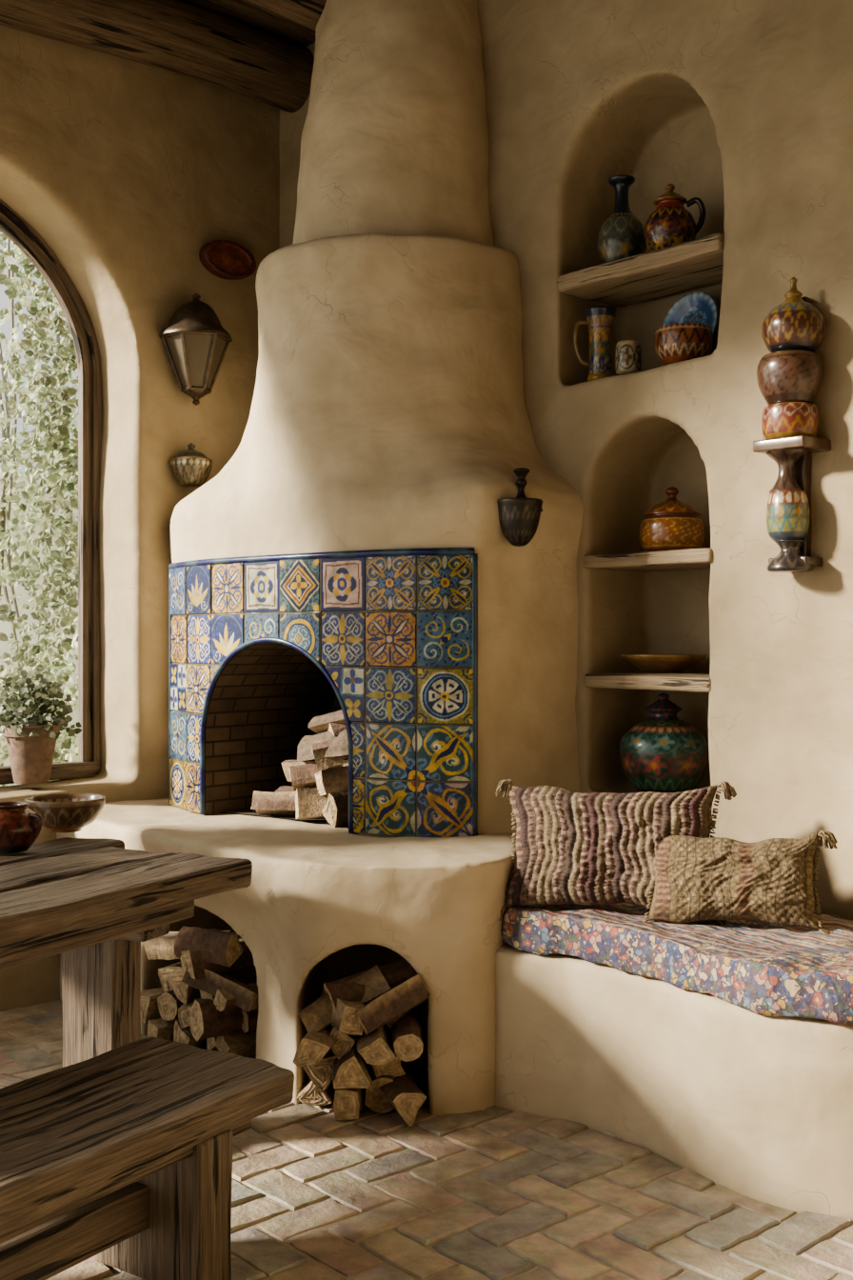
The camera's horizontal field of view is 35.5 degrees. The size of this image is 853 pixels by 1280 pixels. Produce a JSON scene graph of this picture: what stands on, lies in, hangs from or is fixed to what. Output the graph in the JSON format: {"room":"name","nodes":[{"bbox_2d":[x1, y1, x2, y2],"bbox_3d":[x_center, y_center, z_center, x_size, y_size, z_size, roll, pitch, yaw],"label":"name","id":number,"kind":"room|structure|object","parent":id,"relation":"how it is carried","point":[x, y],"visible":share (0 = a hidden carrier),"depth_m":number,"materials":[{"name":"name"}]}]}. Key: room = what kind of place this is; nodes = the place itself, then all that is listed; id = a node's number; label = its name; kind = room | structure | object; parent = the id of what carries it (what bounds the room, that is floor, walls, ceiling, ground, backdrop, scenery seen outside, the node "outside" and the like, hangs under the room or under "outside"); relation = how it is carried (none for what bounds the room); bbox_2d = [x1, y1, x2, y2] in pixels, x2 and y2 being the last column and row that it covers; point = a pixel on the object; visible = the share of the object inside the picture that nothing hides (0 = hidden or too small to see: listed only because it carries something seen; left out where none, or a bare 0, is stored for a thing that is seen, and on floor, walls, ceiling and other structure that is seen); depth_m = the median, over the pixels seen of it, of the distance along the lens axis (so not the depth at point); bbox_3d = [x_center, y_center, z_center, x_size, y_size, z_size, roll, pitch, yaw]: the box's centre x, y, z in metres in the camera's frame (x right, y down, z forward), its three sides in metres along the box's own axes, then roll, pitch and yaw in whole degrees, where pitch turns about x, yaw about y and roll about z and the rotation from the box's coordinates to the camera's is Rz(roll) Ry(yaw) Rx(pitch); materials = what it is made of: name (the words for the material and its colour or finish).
{"room":"traditional dwelling","nodes":[
{"label":"traditional dwelling","id":0,"kind":"room"},
{"bbox_2d":[0,24,279,1011],"bbox_3d":[-1.829,-0.643,5.304,3.523,4.311,0.394,0,0,-45],"label":"wall","id":1,"kind":"structure","parent":0,"point":[126,169],"depth_m":5.71,"materials":[{"name":"paint"}]},
{"bbox_2d":[0,669,81,784],"bbox_3d":[-1.617,0.355,5.497,0.397,0.466,0.330,0,0,0],"label":"potted plant","id":2,"kind":"object","parent":1,"relation":"on","point":[30,738],"visible":1,"depth_m":5.43,"materials":[{"name":"green plant"}]},
{"bbox_2d":[0,199,103,784],"bbox_3d":[-2.179,-0.689,5.153,0.074,2.582,2.120,0,0,45],"label":"window","id":3,"kind":"structure","parent":1,"relation":"in","point":[12,225],"depth_m":5.83,"materials":[{"name":"brown wood"}]},
{"bbox_2d":[170,442,212,486],"bbox_3d":[-1.019,-0.759,5.776,0.182,0.190,0.182,0,0,0],"label":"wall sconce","id":4,"kind":"object","parent":1,"relation":"attached to","point":[190,467],"visible":1,"depth_m":5.72,"materials":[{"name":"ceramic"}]},
{"bbox_2d":[159,293,232,405],"bbox_3d":[-0.995,-1.254,5.758,0.302,0.485,0.302,0,0,0],"label":"wall lantern","id":5,"kind":"object","parent":1,"relation":"attached to","point":[196,343],"visible":1,"depth_m":5.68,"materials":[{"name":"metal"}]},
{"bbox_2d":[199,240,256,279],"bbox_3d":[-0.888,-1.697,5.957,0.057,0.166,0.287,0,0,45],"label":"oval plaque","id":6,"kind":"object","parent":1,"relation":"attached to","point":[225,259],"visible":1,"depth_m":5.93,"materials":[{"name":"ceramic"}]},
{"bbox_2d":[182,0,315,46],"bbox_3d":[-1.208,-2.720,2.297,7.297,0.067,5.435,0,0,-45],"label":"ceiling","id":7,"kind":"structure","parent":0,"point":[244,11],"depth_m":5.78,"materials":[{"name":"brown wood"}]},
{"bbox_2d":[0,0,314,112],"bbox_3d":[-1.692,-2.522,5.005,3.403,0.383,0.309,0,0,-45],"label":"ceiling beam","id":8,"kind":"structure","parent":7,"relation":"attached to","point":[181,37],"depth_m":5.53,"materials":[{"name":"brown wood"}]},
{"bbox_2d":[244,0,326,30],"bbox_3d":[-1.450,-2.566,4.296,0.264,0.264,4.006,0,0,45],"label":"ceiling beam","id":9,"kind":"structure","parent":7,"relation":"attached to","point":[308,13],"depth_m":5.20,"materials":[{"name":"brown wood"}]},
{"bbox_2d":[0,1000,852,1279],"bbox_3d":[0.000,1.456,2.500,10.000,0.028,9.000,0,0,0],"label":"floor","id":10,"kind":"structure","parent":0,"point":[495,1192],"depth_m":3.42,"materials":[{"name":"ceramic"}]},
{"bbox_2d":[0,832,249,1089],"bbox_3d":[-1.353,1.050,3.442,0.891,0.805,2.009,0,0,30],"label":"dining table","id":11,"kind":"object","parent":10,"relation":"on","point":[91,902],"visible":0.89,"depth_m":3.79,"materials":[{"name":"brown wood"}]},
{"bbox_2d":[0,800,42,853],"bbox_3d":[-1.300,0.580,4.137,0.202,0.146,0.202,0,0,-20],"label":"clay pot","id":12,"kind":"object","parent":11,"relation":"on","point":[20,827],"visible":1,"depth_m":4.08,"materials":[{"name":"ceramic"}]},
{"bbox_2d":[24,793,105,832],"bbox_3d":[-1.237,0.597,4.571,0.268,0.113,0.268,0,0,0],"label":"ceramic bowl","id":13,"kind":"object","parent":11,"relation":"on","point":[59,812],"visible":0.95,"depth_m":4.49,"materials":[{"name":"brown ceramic"}]},
{"bbox_2d":[0,1037,298,1279],"bbox_3d":[-0.947,1.223,2.584,0.493,0.462,1.614,0,0,34],"label":"bench","id":14,"kind":"object","parent":10,"relation":"on","point":[121,1156],"visible":1,"depth_m":2.92,"materials":[{"name":"brown wood"}]},
{"bbox_2d":[140,925,259,1058],"bbox_3d":[-0.702,1.235,4.773,0.475,0.479,0.612,0,0,-44],"label":"firewood stack","id":15,"kind":"object","parent":10,"relation":"on","point":[210,998],"visible":0.73,"depth_m":4.61,"materials":[{"name":"brown wood"}]},
{"bbox_2d":[56,0,583,1116],"bbox_3d":[-0.313,-0.658,5.156,1.644,4.300,2.275,0,0,-40],"label":"fireplace","id":16,"kind":"object","parent":10,"relation":"on","point":[352,554],"visible":0.87,"depth_m":4.79,"materials":[{"name":"paint"}]},
{"bbox_2d":[251,709,348,827],"bbox_3d":[-0.388,0.456,5.078,0.551,0.464,0.356,0,0,35],"label":"logs","id":17,"kind":"object","parent":16,"relation":"on","point":[318,777],"visible":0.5,"depth_m":4.99},
{"bbox_2d":[497,467,542,546],"bbox_3d":[0.318,-0.458,4.575,0.164,0.274,0.164,0,0,0],"label":"wall sconce","id":18,"kind":"object","parent":16,"relation":"attached to","point":[519,517],"visible":0.99,"depth_m":4.52,"materials":[{"name":"black metal"}]},
{"bbox_2d":[292,958,430,1126],"bbox_3d":[-0.182,1.233,4.215,0.473,0.459,0.499,0,0,0],"label":"firewood stack","id":19,"kind":"object","parent":10,"relation":"on","point":[352,1048],"visible":0.98,"depth_m":4.05,"materials":[{"name":"brown wood"}]},
{"bbox_2d":[494,944,852,1221],"bbox_3d":[1.079,1.220,3.842,2.508,0.540,0.877,0,0,44],"label":"bench","id":20,"kind":"object","parent":10,"relation":"on","point":[760,1107],"visible":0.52,"depth_m":3.67,"materials":[{"name":"paint"}]},
{"bbox_2d":[501,902,852,1025],"bbox_3d":[0.953,0.895,3.831,0.703,0.152,2.002,0,0,-41],"label":"seat cushion","id":21,"kind":"object","parent":20,"relation":"on","point":[756,967],"visible":0.7,"depth_m":3.71,"materials":[{"name":"fabric"}]},
{"bbox_2d":[496,779,738,924],"bbox_3d":[0.561,0.660,4.099,0.775,0.468,0.232,0,0,20],"label":"striped throw pillow","id":22,"kind":"object","parent":21,"relation":"on","point":[589,849],"visible":0.86,"depth_m":4.04,"materials":[{"name":"fabric"}]},
{"bbox_2d":[643,829,838,934],"bbox_3d":[0.893,0.720,3.898,0.606,0.335,0.177,0,0,15],"label":"lumbar pillow","id":23,"kind":"object","parent":21,"relation":"on","point":[770,881],"visible":0.98,"depth_m":3.85,"materials":[{"name":"fabric"}]},
{"bbox_2d":[279,0,852,919],"bbox_3d":[0.960,-0.645,4.787,0.592,4.319,4.930,0,0,-42],"label":"wall","id":24,"kind":"structure","parent":0,"point":[743,107],"depth_m":4.43,"materials":[{"name":"paint"}]},
{"bbox_2d":[573,305,617,380],"bbox_3d":[0.630,-1.082,4.897,0.145,0.265,0.119,0,0,-33],"label":"painted tankard","id":25,"kind":"object","parent":24,"relation":"on","point":[600,320],"visible":0.91,"depth_m":4.87,"materials":[{"name":"ceramic"}]},
{"bbox_2d":[615,340,641,375],"bbox_3d":[0.724,-1.008,4.782,0.096,0.116,0.096,0,0,0],"label":"cup","id":26,"kind":"object","parent":24,"relation":"on","point":[628,352],"visible":0.9,"depth_m":4.74,"materials":[{"name":"ceramic"}]},
{"bbox_2d":[556,233,723,308],"bbox_3d":[0.848,-1.306,4.750,0.368,0.067,0.726,0,0,-42],"label":"niche shelf","id":27,"kind":"object","parent":24,"relation":"attached to","point":[698,263],"visible":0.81,"depth_m":4.70,"materials":[{"name":"brown wood"}]},
{"bbox_2d":[598,175,646,263],"bbox_3d":[0.713,-1.512,4.869,0.176,0.343,0.176,0,0,34],"label":"bottle vase","id":28,"kind":"object","parent":27,"relation":"on","point":[622,235],"visible":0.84,"depth_m":4.81,"materials":[{"name":"ceramic"}]},
{"bbox_2d":[644,183,705,250],"bbox_3d":[0.860,-1.474,4.705,0.182,0.269,0.182,0,0,-25],"label":"jug","id":29,"kind":"object","parent":27,"relation":"on","point":[670,223],"visible":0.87,"depth_m":4.64,"materials":[{"name":"ceramic"}]},
{"bbox_2d":[584,546,712,571],"bbox_3d":[0.881,-0.282,4.712,0.365,0.055,0.561,0,0,-41],"label":"niche shelf","id":30,"kind":"object","parent":24,"relation":"attached to","point":[692,558],"visible":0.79,"depth_m":4.62,"materials":[{"name":"brown wood"}]},
{"bbox_2d":[639,486,705,551],"bbox_3d":[0.868,-0.426,4.711,0.230,0.232,0.230,0,0,-17],"label":"pot","id":31,"kind":"object","parent":30,"relation":"on","point":[671,524],"visible":0.92,"depth_m":4.62,"materials":[{"name":"ceramic"}]},
{"bbox_2d":[584,671,712,691],"bbox_3d":[0.882,0.144,4.710,0.365,0.056,0.566,0,0,-42],"label":"niche shelf","id":32,"kind":"object","parent":24,"relation":"attached to","point":[662,681],"visible":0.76,"depth_m":4.59,"materials":[{"name":"brown wood"}]},
{"bbox_2d":[620,654,706,672],"bbox_3d":[0.841,0.082,4.726,0.298,0.062,0.298,0,0,0],"label":"serving plate","id":33,"kind":"object","parent":32,"relation":"on","point":[649,663],"visible":1,"depth_m":4.63,"materials":[{"name":"ceramic"}]},
{"bbox_2d":[619,692,708,792],"bbox_3d":[0.845,0.363,4.751,0.313,0.353,0.313,0,0,0],"label":"ginger jar","id":34,"kind":"object","parent":24,"relation":"on","point":[662,752],"visible":0.98,"depth_m":4.64,"materials":[{"name":"ceramic"}]},
{"bbox_2d":[655,322,713,365],"bbox_3d":[0.894,-1.015,4.637,0.199,0.130,0.199,0,0,0],"label":"patterned bowl","id":35,"kind":"object","parent":24,"relation":"on","point":[674,343],"visible":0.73,"depth_m":4.56,"materials":[{"name":"ceramic"}]},
{"bbox_2d":[661,291,719,334],"bbox_3d":[0.944,-1.126,4.772,0.067,0.243,0.246,0,0,-45],"label":"plate","id":36,"kind":"object","parent":24,"relation":"in","point":[695,307],"visible":0.4,"depth_m":4.78,"materials":[{"name":"ceramic"}]},
{"bbox_2d":[752,276,830,572],"bbox_3d":[1.128,-0.661,4.091,0.230,0.901,0.206,0,0,-42],"label":"wall ornament","id":37,"kind":"object","parent":24,"relation":"attached to","point":[790,377],"visible":1,"depth_m":4.03,"materials":[{"name":"ceramic"}]},
{"label":"outside","id":38,"kind":"structure","parent":0,"visible":0},
{"label":"ground","id":39,"kind":"structure","parent":38,"visible":0},
{"bbox_2d":[0,474,78,786],"bbox_3d":[-2.998,0.200,9.350,12.004,2.700,0.200,0,0,-1],"label":"wall","id":40,"kind":"structure","parent":39,"relation":"on","point":[5,627],"depth_m":9.26,"materials":[{"name":"white"}]},
{"bbox_2d":[0,230,78,786],"bbox_3d":[-2.889,-0.680,7.796,5.048,4.607,3.489,0,0,15],"label":"climbing ivy","id":41,"kind":"object","parent":39,"relation":"on","point":[55,434],"visible":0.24,"depth_m":6.21,"materials":[{"name":"green plant"}]}
]}

